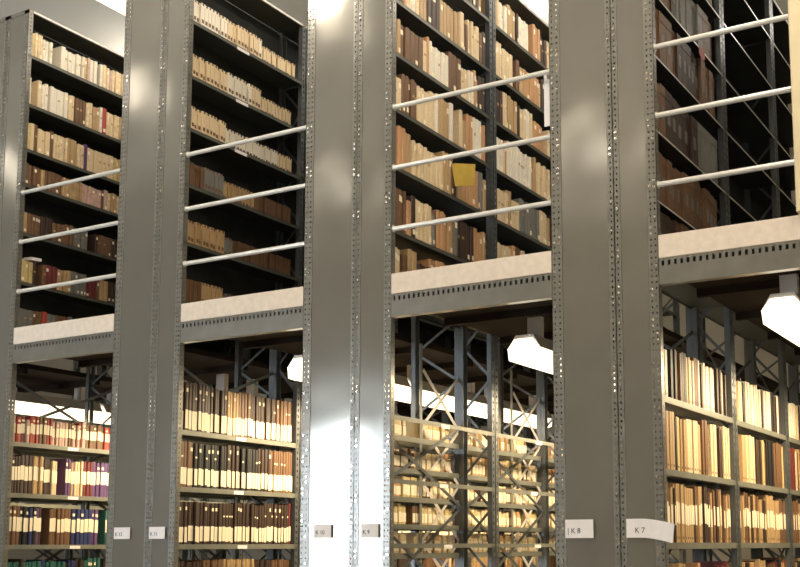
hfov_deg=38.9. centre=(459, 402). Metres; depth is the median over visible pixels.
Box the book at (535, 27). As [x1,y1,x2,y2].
[535,27,536,58]
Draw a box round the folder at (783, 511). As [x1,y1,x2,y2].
[782,501,785,542]
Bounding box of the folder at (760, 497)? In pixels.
[754,495,769,542]
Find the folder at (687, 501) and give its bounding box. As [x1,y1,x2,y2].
[686,488,689,542]
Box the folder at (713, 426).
[711,424,715,476]
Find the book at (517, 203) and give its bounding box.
[517,203,518,229]
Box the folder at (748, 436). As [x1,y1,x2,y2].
[747,435,752,482]
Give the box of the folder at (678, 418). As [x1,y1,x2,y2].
[678,418,679,470]
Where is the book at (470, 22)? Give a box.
[469,21,472,55]
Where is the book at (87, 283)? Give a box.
[86,277,88,296]
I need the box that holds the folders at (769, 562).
[694,452,799,566]
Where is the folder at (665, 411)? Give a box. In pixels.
[665,411,666,467]
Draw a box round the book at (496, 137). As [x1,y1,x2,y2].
[496,137,497,168]
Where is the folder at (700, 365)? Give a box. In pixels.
[699,364,703,407]
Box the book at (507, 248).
[506,246,508,256]
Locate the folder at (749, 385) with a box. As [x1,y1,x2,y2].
[749,385,751,423]
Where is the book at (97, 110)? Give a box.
[95,108,98,130]
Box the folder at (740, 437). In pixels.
[738,435,744,481]
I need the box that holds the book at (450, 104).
[448,103,452,141]
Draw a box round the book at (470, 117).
[469,116,472,149]
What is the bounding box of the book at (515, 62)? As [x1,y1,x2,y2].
[512,60,518,90]
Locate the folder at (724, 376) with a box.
[723,375,726,415]
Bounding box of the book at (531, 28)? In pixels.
[528,24,534,56]
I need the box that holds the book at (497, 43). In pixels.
[496,41,498,75]
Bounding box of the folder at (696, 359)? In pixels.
[696,359,698,406]
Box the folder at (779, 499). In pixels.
[779,499,781,542]
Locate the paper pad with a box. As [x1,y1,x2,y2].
[24,257,41,261]
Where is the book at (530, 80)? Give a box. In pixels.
[529,78,532,101]
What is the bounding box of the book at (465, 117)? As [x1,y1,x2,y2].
[462,114,468,150]
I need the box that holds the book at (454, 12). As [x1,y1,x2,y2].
[453,11,456,43]
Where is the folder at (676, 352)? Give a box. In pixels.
[676,352,677,399]
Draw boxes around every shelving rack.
[0,9,306,566]
[0,16,289,559]
[2,108,211,560]
[65,360,188,559]
[105,0,552,566]
[147,0,561,566]
[299,0,624,566]
[353,0,685,566]
[548,0,799,566]
[610,0,799,566]
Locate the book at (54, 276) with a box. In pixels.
[52,267,56,288]
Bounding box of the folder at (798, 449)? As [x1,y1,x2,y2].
[798,449,799,490]
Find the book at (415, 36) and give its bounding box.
[414,34,417,65]
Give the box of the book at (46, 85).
[42,84,47,109]
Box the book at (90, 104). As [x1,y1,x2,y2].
[88,103,92,128]
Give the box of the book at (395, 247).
[386,247,396,277]
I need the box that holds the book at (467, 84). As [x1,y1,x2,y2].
[466,72,468,100]
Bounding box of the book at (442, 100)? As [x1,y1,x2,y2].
[441,99,443,135]
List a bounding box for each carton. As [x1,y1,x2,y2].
[646,3,657,56]
[647,83,660,131]
[649,151,662,201]
[650,212,663,258]
[657,10,666,65]
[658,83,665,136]
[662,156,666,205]
[663,0,669,9]
[664,214,669,233]
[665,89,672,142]
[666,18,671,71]
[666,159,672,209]
[669,0,676,18]
[670,220,675,233]
[671,30,674,74]
[671,220,679,232]
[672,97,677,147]
[672,168,675,211]
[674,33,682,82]
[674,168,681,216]
[676,0,679,21]
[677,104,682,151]
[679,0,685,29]
[680,224,686,231]
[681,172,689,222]
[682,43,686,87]
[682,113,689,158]
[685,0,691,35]
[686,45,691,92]
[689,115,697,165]
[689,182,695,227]
[691,0,695,41]
[691,52,694,95]
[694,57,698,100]
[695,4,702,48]
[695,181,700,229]
[696,57,705,103]
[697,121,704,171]
[700,187,702,228]
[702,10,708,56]
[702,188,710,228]
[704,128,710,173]
[705,67,708,110]
[708,22,711,60]
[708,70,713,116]
[710,135,717,183]
[710,194,713,227]
[713,77,714,117]
[713,198,716,226]
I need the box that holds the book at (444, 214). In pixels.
[444,214,445,250]
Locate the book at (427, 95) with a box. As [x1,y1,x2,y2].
[425,93,428,126]
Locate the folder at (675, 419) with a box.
[674,417,677,469]
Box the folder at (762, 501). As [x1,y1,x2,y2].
[762,501,764,542]
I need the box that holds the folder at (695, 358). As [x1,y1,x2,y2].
[695,358,697,405]
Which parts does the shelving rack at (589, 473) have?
panel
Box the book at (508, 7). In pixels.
[502,4,509,35]
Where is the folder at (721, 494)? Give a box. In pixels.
[721,494,728,536]
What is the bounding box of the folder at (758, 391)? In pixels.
[757,390,761,427]
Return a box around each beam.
[13,331,118,363]
[180,306,302,343]
[391,273,551,317]
[659,240,799,285]
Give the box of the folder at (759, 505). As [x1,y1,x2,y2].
[758,500,761,542]
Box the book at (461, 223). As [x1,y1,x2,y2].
[460,222,463,258]
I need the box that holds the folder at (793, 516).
[792,501,794,542]
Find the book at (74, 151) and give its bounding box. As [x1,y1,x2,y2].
[73,141,75,165]
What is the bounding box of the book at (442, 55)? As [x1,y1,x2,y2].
[440,52,444,84]
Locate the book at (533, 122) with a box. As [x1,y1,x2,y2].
[532,121,535,147]
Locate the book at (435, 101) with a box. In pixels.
[434,93,437,132]
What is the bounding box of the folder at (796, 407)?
[795,406,798,439]
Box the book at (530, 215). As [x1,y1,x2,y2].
[529,209,531,236]
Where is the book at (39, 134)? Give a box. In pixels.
[37,129,41,152]
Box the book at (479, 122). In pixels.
[478,121,480,158]
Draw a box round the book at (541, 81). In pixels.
[539,79,543,109]
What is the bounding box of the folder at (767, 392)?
[767,392,769,429]
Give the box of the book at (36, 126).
[33,125,37,151]
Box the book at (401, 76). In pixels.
[396,74,404,112]
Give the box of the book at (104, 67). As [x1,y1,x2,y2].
[102,65,106,87]
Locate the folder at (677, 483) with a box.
[677,483,680,542]
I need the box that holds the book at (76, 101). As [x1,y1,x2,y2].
[73,98,78,122]
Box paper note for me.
[451,161,474,185]
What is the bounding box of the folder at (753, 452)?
[752,437,755,483]
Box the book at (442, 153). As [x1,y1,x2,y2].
[434,151,444,190]
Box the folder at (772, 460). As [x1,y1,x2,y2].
[770,441,774,486]
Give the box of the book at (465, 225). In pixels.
[464,223,466,260]
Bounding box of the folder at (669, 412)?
[668,411,672,468]
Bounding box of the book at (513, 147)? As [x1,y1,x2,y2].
[513,147,515,179]
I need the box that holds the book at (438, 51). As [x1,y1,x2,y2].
[438,51,439,81]
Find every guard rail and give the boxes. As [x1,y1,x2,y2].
[16,273,115,293]
[18,221,117,244]
[21,168,119,195]
[183,242,303,266]
[184,183,304,211]
[186,125,305,157]
[392,69,548,110]
[392,134,549,170]
[392,200,550,231]
[653,14,787,50]
[655,86,790,119]
[657,159,793,188]
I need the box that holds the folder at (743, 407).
[741,382,744,421]
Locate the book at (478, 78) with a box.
[476,76,480,109]
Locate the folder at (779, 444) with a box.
[779,444,782,487]
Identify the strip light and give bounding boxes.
[9,387,102,421]
[93,393,153,429]
[116,373,228,406]
[246,379,257,396]
[288,350,410,398]
[394,365,486,415]
[474,386,551,427]
[508,316,614,378]
[761,273,799,346]
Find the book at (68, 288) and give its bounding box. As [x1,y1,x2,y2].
[66,271,70,292]
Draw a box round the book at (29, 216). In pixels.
[26,213,31,233]
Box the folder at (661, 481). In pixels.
[657,481,668,521]
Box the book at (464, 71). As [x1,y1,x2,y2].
[463,69,465,98]
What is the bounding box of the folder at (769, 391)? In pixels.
[769,391,771,430]
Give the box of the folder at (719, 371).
[718,370,722,414]
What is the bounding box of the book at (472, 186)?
[471,181,474,206]
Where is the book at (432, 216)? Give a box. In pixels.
[431,214,434,246]
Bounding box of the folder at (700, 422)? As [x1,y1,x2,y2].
[694,420,704,474]
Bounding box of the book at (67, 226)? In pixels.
[65,224,68,244]
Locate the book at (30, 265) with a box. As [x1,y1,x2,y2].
[27,262,32,283]
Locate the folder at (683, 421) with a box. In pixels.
[682,420,686,471]
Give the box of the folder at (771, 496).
[771,496,773,542]
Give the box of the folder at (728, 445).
[727,428,730,478]
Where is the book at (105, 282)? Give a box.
[104,281,107,301]
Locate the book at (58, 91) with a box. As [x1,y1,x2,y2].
[56,90,60,115]
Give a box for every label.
[114,527,129,538]
[149,527,164,538]
[314,524,330,537]
[361,524,377,537]
[565,519,593,537]
[626,519,673,542]
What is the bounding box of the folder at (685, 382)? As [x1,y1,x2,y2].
[683,353,686,402]
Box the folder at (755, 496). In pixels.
[755,496,757,542]
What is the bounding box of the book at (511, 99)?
[511,99,512,131]
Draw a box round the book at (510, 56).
[509,54,512,86]
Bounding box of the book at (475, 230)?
[474,228,476,261]
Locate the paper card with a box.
[544,74,549,126]
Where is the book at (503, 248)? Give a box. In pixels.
[501,245,505,257]
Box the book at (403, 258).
[399,254,406,272]
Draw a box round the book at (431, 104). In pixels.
[426,91,433,129]
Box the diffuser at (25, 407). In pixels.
[9,400,101,421]
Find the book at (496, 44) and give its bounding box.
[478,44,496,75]
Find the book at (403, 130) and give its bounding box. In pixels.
[402,128,404,169]
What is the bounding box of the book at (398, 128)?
[396,126,401,164]
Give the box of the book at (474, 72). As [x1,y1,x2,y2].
[470,70,475,105]
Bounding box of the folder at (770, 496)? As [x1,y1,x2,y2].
[770,496,772,542]
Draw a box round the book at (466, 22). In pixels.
[464,20,468,52]
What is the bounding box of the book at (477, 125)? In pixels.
[475,119,478,157]
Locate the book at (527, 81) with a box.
[526,72,528,98]
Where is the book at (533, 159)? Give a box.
[531,157,535,192]
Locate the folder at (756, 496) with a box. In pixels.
[756,496,758,542]
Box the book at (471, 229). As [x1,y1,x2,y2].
[469,226,473,261]
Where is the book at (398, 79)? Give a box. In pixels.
[397,78,400,109]
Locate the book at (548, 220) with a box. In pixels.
[546,218,549,246]
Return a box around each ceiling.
[0,0,793,156]
[229,308,561,419]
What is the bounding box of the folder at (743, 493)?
[742,492,746,542]
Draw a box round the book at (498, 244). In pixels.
[497,242,499,257]
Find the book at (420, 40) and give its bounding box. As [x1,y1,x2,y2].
[418,36,422,69]
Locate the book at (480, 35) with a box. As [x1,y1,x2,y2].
[479,33,481,62]
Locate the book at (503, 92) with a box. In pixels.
[503,92,504,125]
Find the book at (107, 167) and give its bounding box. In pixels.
[105,155,109,177]
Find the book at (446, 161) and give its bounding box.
[445,153,448,192]
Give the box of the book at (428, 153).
[427,151,429,182]
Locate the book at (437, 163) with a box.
[436,156,438,187]
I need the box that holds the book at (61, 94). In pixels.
[60,91,63,116]
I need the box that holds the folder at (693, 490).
[693,490,694,542]
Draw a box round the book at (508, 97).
[507,96,510,129]
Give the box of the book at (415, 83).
[414,83,415,118]
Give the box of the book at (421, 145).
[421,145,422,179]
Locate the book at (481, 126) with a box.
[481,126,482,159]
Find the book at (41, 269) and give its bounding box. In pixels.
[35,265,45,285]
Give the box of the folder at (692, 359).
[690,357,695,405]
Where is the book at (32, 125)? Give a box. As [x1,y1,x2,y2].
[30,123,34,149]
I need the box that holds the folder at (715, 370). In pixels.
[714,369,718,412]
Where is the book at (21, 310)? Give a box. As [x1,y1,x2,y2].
[13,308,22,326]
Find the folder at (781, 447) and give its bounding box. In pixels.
[781,447,783,487]
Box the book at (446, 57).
[445,55,447,86]
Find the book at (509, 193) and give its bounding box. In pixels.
[508,191,511,225]
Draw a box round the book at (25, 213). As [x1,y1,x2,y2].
[18,212,26,232]
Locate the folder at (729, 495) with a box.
[729,495,730,542]
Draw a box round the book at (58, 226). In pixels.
[56,224,61,242]
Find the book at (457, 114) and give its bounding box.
[453,110,462,147]
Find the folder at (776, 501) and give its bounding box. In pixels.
[776,501,778,542]
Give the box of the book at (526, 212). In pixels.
[524,202,528,235]
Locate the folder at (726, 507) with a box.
[725,496,728,542]
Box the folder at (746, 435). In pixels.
[746,435,748,481]
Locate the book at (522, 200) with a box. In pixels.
[522,200,523,232]
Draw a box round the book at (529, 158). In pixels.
[528,157,530,188]
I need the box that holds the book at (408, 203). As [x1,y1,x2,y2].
[406,200,410,235]
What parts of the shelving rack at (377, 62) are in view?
panel, shelf, shelf, shelf, shelf, shelf, shelf, shelf, shelf, shelf, shelf, shelf, shelf, shelf, shelf, shelf, shelf, shelf, shelf, shelf, shelf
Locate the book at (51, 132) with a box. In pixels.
[48,131,53,157]
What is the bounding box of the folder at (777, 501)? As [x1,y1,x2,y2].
[777,501,779,542]
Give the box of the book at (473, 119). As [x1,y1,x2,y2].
[472,117,475,155]
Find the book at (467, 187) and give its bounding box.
[466,186,468,203]
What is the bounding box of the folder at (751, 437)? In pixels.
[751,437,752,481]
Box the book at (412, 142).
[410,140,414,175]
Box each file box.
[179,220,191,242]
[180,279,188,301]
[183,162,193,184]
[185,106,194,128]
[186,54,196,76]
[188,0,196,20]
[188,279,192,301]
[191,222,194,243]
[192,281,197,301]
[193,164,195,185]
[194,109,196,129]
[194,222,199,245]
[195,165,199,186]
[196,2,199,22]
[196,56,198,77]
[197,110,201,131]
[197,282,201,301]
[199,3,204,25]
[199,57,203,79]
[199,167,203,188]
[199,224,201,245]
[201,111,205,133]
[201,224,206,247]
[201,283,204,300]
[203,61,205,80]
[204,5,208,27]
[204,168,207,190]
[204,283,207,300]
[205,61,210,83]
[206,113,209,135]
[206,226,209,248]
[207,169,210,191]
[208,7,211,29]
[208,285,210,299]
[209,115,212,136]
[209,227,213,249]
[210,63,213,85]
[210,171,214,192]
[211,9,214,31]
[211,285,215,299]
[213,116,216,138]
[213,229,215,250]
[214,65,217,86]
[214,172,218,194]
[215,11,218,33]
[215,230,220,252]
[215,286,218,298]
[216,119,218,139]
[217,68,219,87]
[218,15,220,34]
[218,173,221,195]
[219,69,223,90]
[219,120,223,141]
[219,288,222,297]
[220,15,224,36]
[221,231,224,253]
[223,71,227,92]
[223,122,225,142]
[223,181,225,197]
[224,18,227,38]
[224,237,227,254]
[225,128,228,143]
[227,20,230,40]
[227,72,231,94]
[227,183,230,198]
[227,238,230,253]
[229,130,232,142]
[230,22,232,41]
[231,75,234,95]
[231,184,235,197]
[232,241,235,253]
[233,23,236,43]
[233,132,235,147]
[234,76,238,97]
[235,186,237,202]
[236,25,240,46]
[236,133,239,148]
[236,241,240,258]
[238,78,241,99]
[238,187,241,203]
[240,243,242,259]
[241,27,244,48]
[241,80,245,101]
[242,136,245,151]
[242,188,245,204]
[243,244,246,260]
[244,29,247,49]
[245,83,247,102]
[245,137,249,153]
[245,190,248,206]
[247,32,248,51]
[247,84,251,104]
[247,245,249,261]
[249,32,252,53]
[249,142,252,154]
[249,246,253,263]
[250,192,253,208]
[252,85,254,106]
[252,142,255,155]
[253,35,256,55]
[254,197,257,209]
[255,87,258,107]
[255,142,258,157]
[256,37,258,56]
[256,248,258,264]
[257,197,259,210]
[258,38,261,57]
[258,89,260,108]
[258,144,260,158]
[259,253,263,266]
[260,197,262,211]
[261,97,264,110]
[261,145,263,160]
[262,46,266,60]
[263,198,267,213]
[263,253,266,267]
[264,98,266,112]
[264,146,268,161]
[266,48,268,62]
[267,100,270,114]
[267,199,270,214]
[268,148,270,162]
[268,253,272,269]
[270,149,274,164]
[270,200,273,215]
[271,51,274,65]
[271,101,273,115]
[272,254,274,269]
[273,202,275,216]
[274,150,276,165]
[275,105,278,118]
[275,255,278,270]
[276,55,279,68]
[276,203,279,218]
[278,106,281,120]
[278,256,281,271]
[279,154,282,168]
[279,204,281,218]
[280,57,282,70]
[281,205,285,220]
[281,257,283,272]
[282,107,285,121]
[282,155,285,169]
[283,59,285,71]
[284,258,286,273]
[285,60,289,73]
[285,109,288,123]
[285,156,289,171]
[285,206,287,221]
[287,207,290,222]
[287,259,290,274]
[289,158,291,172]
[291,63,294,77]
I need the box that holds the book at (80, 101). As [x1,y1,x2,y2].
[78,99,81,123]
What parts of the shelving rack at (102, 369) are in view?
shelf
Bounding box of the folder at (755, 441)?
[754,440,757,483]
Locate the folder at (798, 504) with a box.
[798,504,799,535]
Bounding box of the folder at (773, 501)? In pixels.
[773,501,774,542]
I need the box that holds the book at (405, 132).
[405,132,406,170]
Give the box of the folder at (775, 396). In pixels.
[775,396,778,432]
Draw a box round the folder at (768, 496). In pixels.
[768,496,771,542]
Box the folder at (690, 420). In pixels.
[690,420,692,472]
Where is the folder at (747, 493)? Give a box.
[747,493,749,542]
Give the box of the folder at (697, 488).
[696,487,700,542]
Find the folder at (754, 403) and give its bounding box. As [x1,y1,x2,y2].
[753,386,755,425]
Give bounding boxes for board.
[13,314,113,343]
[181,286,303,321]
[391,251,551,293]
[658,215,799,258]
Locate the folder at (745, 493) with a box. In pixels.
[745,493,747,542]
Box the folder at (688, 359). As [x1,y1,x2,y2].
[687,357,690,403]
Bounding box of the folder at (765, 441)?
[763,440,768,485]
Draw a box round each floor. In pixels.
[11,361,111,401]
[62,339,496,426]
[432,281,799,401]
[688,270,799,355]
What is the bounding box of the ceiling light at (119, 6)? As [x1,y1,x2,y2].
[97,0,130,14]
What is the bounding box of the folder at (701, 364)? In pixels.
[701,364,704,408]
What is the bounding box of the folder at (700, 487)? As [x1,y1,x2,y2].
[700,487,702,542]
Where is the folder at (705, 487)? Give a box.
[705,487,708,542]
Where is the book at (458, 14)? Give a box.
[457,12,459,45]
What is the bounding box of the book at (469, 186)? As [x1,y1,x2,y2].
[469,186,470,204]
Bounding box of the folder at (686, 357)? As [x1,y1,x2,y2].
[686,357,687,402]
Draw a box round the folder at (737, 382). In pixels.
[736,381,739,419]
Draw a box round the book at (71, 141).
[69,139,73,164]
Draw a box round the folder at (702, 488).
[701,487,706,542]
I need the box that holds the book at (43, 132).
[41,131,44,153]
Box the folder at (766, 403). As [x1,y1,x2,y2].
[765,391,768,429]
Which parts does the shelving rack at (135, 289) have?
panel, shelf, shelf, shelf, shelf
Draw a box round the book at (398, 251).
[397,249,399,272]
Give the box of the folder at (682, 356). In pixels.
[677,352,684,401]
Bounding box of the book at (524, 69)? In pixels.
[524,69,525,96]
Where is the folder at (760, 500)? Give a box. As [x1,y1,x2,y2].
[760,500,762,542]
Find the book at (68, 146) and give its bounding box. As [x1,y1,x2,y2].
[67,138,69,163]
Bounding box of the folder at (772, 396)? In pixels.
[772,396,774,431]
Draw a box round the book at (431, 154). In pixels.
[430,152,433,185]
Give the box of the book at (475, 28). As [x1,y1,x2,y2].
[473,26,478,60]
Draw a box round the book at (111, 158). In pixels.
[110,156,112,179]
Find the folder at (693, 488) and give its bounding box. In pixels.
[686,487,697,542]
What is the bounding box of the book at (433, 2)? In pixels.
[431,0,435,27]
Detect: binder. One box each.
[2,505,11,544]
[5,456,14,492]
[7,415,15,440]
[10,506,15,544]
[13,455,24,492]
[13,456,17,492]
[15,417,20,441]
[15,506,19,544]
[16,416,24,441]
[16,456,20,492]
[18,506,22,544]
[21,506,26,544]
[23,455,27,492]
[24,420,29,442]
[25,416,32,442]
[25,507,28,544]
[27,456,32,493]
[27,508,32,544]
[29,507,36,544]
[31,456,36,493]
[32,417,35,442]
[34,417,38,443]
[35,457,38,493]
[35,508,38,544]
[37,456,43,493]
[37,507,40,544]
[38,417,42,443]
[40,509,52,544]
[41,508,55,544]
[42,417,46,443]
[42,459,46,493]
[46,419,49,444]
[46,460,49,494]
[49,419,52,444]
[49,461,54,494]
[50,459,67,494]
[52,422,54,444]
[54,422,58,444]
[54,462,56,494]
[54,509,59,544]
[58,422,62,445]
[59,509,63,544]
[61,559,77,566]
[62,423,64,445]
[63,509,67,544]
[64,423,67,445]
[66,509,70,544]
[67,423,70,446]
[67,459,70,494]
[69,509,75,544]
[70,423,73,446]
[70,463,73,495]
[71,462,74,495]
[72,558,89,566]
[73,425,75,446]
[74,423,80,446]
[74,462,77,495]
[74,509,79,544]
[75,425,79,446]
[76,462,79,495]
[78,422,85,447]
[79,461,82,495]
[79,510,83,544]
[80,509,87,544]
[82,461,85,495]
[85,425,88,447]
[85,462,89,495]
[87,510,91,544]
[88,425,93,448]
[89,462,92,496]
[91,510,93,544]
[92,462,95,496]
[92,558,95,566]
[93,425,96,448]
[93,510,96,544]
[94,463,99,496]
[96,425,100,448]
[96,510,97,544]
[96,558,99,566]
[99,463,103,496]
[100,427,103,449]
[103,428,107,449]
[103,463,106,496]
[107,428,108,449]
[171,502,180,543]
[172,442,183,486]
[176,382,183,429]
[180,502,183,543]
[182,441,186,486]
[182,502,186,543]
[183,382,188,429]
[186,442,190,486]
[186,502,190,543]
[187,383,191,430]
[190,442,192,486]
[190,502,192,543]
[191,383,194,430]
[192,443,197,486]
[192,502,197,543]
[194,383,197,430]
[197,385,201,431]
[197,444,201,487]
[197,502,199,543]
[198,502,202,543]
[201,385,204,431]
[201,444,203,487]
[202,502,206,543]
[203,445,207,487]
[204,386,207,431]
[206,503,209,543]
[207,387,209,432]
[207,445,209,487]
[209,445,213,487]
[209,503,213,543]
[210,387,213,432]
[212,389,217,433]
[213,445,216,488]
[213,503,217,543]
[216,390,219,433]
[216,446,218,488]
[217,503,221,543]
[218,446,223,488]
[219,390,223,433]
[220,503,225,543]
[221,445,229,488]
[223,391,226,434]
[223,446,226,488]
[224,503,236,543]
[225,504,227,543]
[226,392,229,434]
[228,504,230,543]
[229,445,230,489]
[230,392,232,435]
[230,445,234,489]
[230,504,232,543]
[232,393,235,435]
[234,446,238,489]
[235,392,240,436]
[235,393,238,435]
[236,503,239,543]
[238,448,239,489]
[239,449,243,489]
[239,504,241,543]
[240,393,244,436]
[240,448,245,489]
[240,503,244,543]
[244,393,246,436]
[244,504,247,543]
[245,449,249,490]
[246,393,250,437]
[246,503,249,543]
[249,449,251,490]
[249,504,253,543]
[250,396,252,437]
[251,449,254,490]
[252,396,254,437]
[253,505,255,543]
[254,450,257,490]
[254,503,265,543]
[255,396,257,438]
[255,449,260,490]
[255,506,257,543]
[258,397,260,438]
[258,505,260,543]
[260,397,262,438]
[260,450,263,491]
[261,506,263,543]
[263,398,264,438]
[263,450,267,491]
[264,398,268,439]
[266,504,268,543]
[267,450,270,491]
[268,399,270,439]
[268,504,270,543]
[270,399,273,440]
[270,451,272,491]
[270,504,272,543]
[271,450,275,491]
[272,504,275,543]
[273,400,275,440]
[275,400,278,440]
[275,451,277,491]
[276,504,276,543]
[277,451,279,492]
[277,504,290,543]
[277,505,280,543]
[279,401,282,441]
[280,451,282,492]
[280,505,282,543]
[282,401,285,441]
[282,452,285,492]
[283,505,285,543]
[285,401,286,441]
[285,452,287,492]
[286,505,287,543]
[287,402,289,442]
[287,452,289,492]
[289,402,290,442]
[290,453,291,492]
[388,446,395,466]
[394,419,398,434]
[394,476,406,496]
[394,503,401,523]
[394,506,397,523]
[394,532,396,552]
[395,483,398,495]
[396,447,399,466]
[398,533,404,552]
[399,420,401,434]
[399,447,404,467]
[401,420,405,435]
[401,505,405,523]
[405,449,407,464]
[405,506,415,523]
[406,421,422,438]
[406,477,409,496]
[406,533,418,549]
[406,536,417,552]
[408,449,414,468]
[410,477,413,496]
[414,478,417,497]
[415,452,418,468]
[415,506,418,523]
[416,506,423,524]
[422,455,424,469]
[423,425,427,438]
[423,506,426,524]
[425,453,430,469]
[427,507,431,524]
[428,425,431,439]
[431,454,436,470]
[432,426,436,440]
[432,507,436,524]
[432,533,437,552]
[433,486,436,498]
[436,426,439,440]
[436,454,443,471]
[436,455,440,471]
[437,481,442,498]
[439,427,444,441]
[439,508,443,524]
[442,482,446,498]
[444,454,448,471]
[444,509,448,522]
[445,453,450,472]
[449,482,452,494]
[449,508,454,525]
[449,509,452,524]
[450,456,454,472]
[451,535,454,551]
[468,457,475,474]
[468,508,470,525]
[471,508,473,525]
[473,534,477,551]
[474,509,477,525]
[475,457,478,475]
[477,534,481,551]
[478,434,484,447]
[478,458,481,475]
[482,458,484,475]
[482,534,486,551]
[499,461,509,478]
[499,512,500,526]
[509,461,513,478]
[514,462,517,479]
[514,489,518,503]
[517,462,521,479]
[522,488,525,504]
[530,466,535,481]
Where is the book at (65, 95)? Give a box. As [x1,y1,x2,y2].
[62,92,67,118]
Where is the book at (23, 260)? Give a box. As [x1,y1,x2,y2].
[15,258,24,281]
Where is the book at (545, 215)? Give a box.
[545,215,546,244]
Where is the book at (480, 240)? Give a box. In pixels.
[479,234,481,260]
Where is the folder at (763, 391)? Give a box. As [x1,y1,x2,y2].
[763,391,765,428]
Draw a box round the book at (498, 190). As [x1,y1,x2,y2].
[497,188,499,219]
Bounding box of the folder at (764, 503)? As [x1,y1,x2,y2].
[762,500,766,542]
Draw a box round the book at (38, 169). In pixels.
[36,168,39,186]
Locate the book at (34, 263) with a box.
[32,262,35,283]
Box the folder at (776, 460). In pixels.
[774,443,778,486]
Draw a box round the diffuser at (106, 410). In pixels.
[93,406,153,429]
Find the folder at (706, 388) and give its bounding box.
[705,366,707,409]
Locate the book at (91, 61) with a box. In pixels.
[89,60,92,81]
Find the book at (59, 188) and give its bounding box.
[58,175,61,194]
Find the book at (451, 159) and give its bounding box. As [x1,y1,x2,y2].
[451,159,452,195]
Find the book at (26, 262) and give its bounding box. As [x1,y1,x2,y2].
[24,261,27,281]
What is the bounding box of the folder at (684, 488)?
[683,487,686,542]
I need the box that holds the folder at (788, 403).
[788,403,790,436]
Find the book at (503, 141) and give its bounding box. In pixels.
[503,141,505,173]
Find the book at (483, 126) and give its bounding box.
[481,125,484,160]
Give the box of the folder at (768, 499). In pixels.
[768,499,769,541]
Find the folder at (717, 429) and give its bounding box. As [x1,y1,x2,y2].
[716,428,721,477]
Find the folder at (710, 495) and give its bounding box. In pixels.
[709,494,712,542]
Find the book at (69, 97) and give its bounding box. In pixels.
[67,95,71,119]
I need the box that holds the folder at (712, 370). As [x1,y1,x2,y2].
[712,370,713,411]
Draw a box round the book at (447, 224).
[446,222,449,252]
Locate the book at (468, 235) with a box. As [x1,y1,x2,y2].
[467,225,469,261]
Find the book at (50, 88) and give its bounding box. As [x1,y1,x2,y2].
[47,86,53,112]
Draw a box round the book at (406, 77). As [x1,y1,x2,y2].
[405,76,408,114]
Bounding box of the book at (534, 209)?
[534,209,535,238]
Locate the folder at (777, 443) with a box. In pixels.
[777,443,779,487]
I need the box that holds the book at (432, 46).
[432,46,433,76]
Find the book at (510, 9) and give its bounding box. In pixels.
[510,9,511,37]
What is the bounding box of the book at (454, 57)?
[453,55,455,90]
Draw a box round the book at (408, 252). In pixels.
[400,249,411,270]
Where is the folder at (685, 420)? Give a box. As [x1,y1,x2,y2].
[685,420,687,471]
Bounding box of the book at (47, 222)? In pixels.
[45,218,49,234]
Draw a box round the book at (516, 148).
[515,146,518,181]
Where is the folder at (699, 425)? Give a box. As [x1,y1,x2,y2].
[699,425,700,465]
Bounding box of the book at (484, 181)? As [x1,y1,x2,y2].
[483,180,485,210]
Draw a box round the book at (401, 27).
[400,25,402,55]
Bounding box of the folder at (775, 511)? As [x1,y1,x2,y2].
[774,501,777,542]
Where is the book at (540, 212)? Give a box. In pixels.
[539,210,542,242]
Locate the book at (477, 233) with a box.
[477,233,478,260]
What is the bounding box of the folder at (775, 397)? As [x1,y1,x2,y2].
[775,397,776,432]
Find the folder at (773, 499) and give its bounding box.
[773,499,780,542]
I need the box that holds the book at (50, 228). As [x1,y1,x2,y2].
[49,219,51,239]
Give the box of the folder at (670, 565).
[669,563,680,566]
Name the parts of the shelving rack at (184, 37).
panel, shelf, shelf, shelf, shelf, shelf, shelf, shelf, shelf, shelf, shelf, shelf, shelf, shelf, shelf, panel, shelf, shelf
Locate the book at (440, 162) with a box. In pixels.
[439,161,442,189]
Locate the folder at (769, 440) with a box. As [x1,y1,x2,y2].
[769,440,771,485]
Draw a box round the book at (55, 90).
[53,88,56,113]
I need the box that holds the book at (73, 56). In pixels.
[71,54,74,73]
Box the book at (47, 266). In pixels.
[45,265,48,284]
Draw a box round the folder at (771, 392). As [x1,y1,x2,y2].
[771,392,773,431]
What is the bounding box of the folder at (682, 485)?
[682,485,684,542]
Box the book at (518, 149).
[518,149,519,182]
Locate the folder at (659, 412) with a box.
[655,412,661,464]
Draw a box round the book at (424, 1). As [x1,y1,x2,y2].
[423,0,425,19]
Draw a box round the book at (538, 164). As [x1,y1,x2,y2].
[536,163,540,195]
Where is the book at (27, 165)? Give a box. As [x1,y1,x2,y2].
[20,163,28,183]
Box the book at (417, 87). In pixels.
[416,86,419,121]
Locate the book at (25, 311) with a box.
[22,309,27,326]
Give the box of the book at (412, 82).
[409,79,414,117]
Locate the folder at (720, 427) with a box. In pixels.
[716,426,725,477]
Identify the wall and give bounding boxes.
[8,346,153,562]
[172,155,799,566]
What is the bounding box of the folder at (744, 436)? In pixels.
[744,436,746,481]
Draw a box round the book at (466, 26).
[465,24,467,51]
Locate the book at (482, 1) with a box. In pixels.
[479,0,496,25]
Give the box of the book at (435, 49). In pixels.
[434,47,437,79]
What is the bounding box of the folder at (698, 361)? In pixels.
[698,361,699,406]
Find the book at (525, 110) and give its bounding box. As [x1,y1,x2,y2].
[522,109,527,138]
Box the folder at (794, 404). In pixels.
[794,404,795,438]
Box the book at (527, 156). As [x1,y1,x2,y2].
[527,156,527,187]
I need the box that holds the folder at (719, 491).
[718,489,721,542]
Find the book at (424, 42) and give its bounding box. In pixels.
[423,40,425,71]
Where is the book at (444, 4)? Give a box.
[443,2,445,35]
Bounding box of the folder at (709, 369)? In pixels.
[708,368,712,410]
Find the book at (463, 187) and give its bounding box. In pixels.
[462,186,465,201]

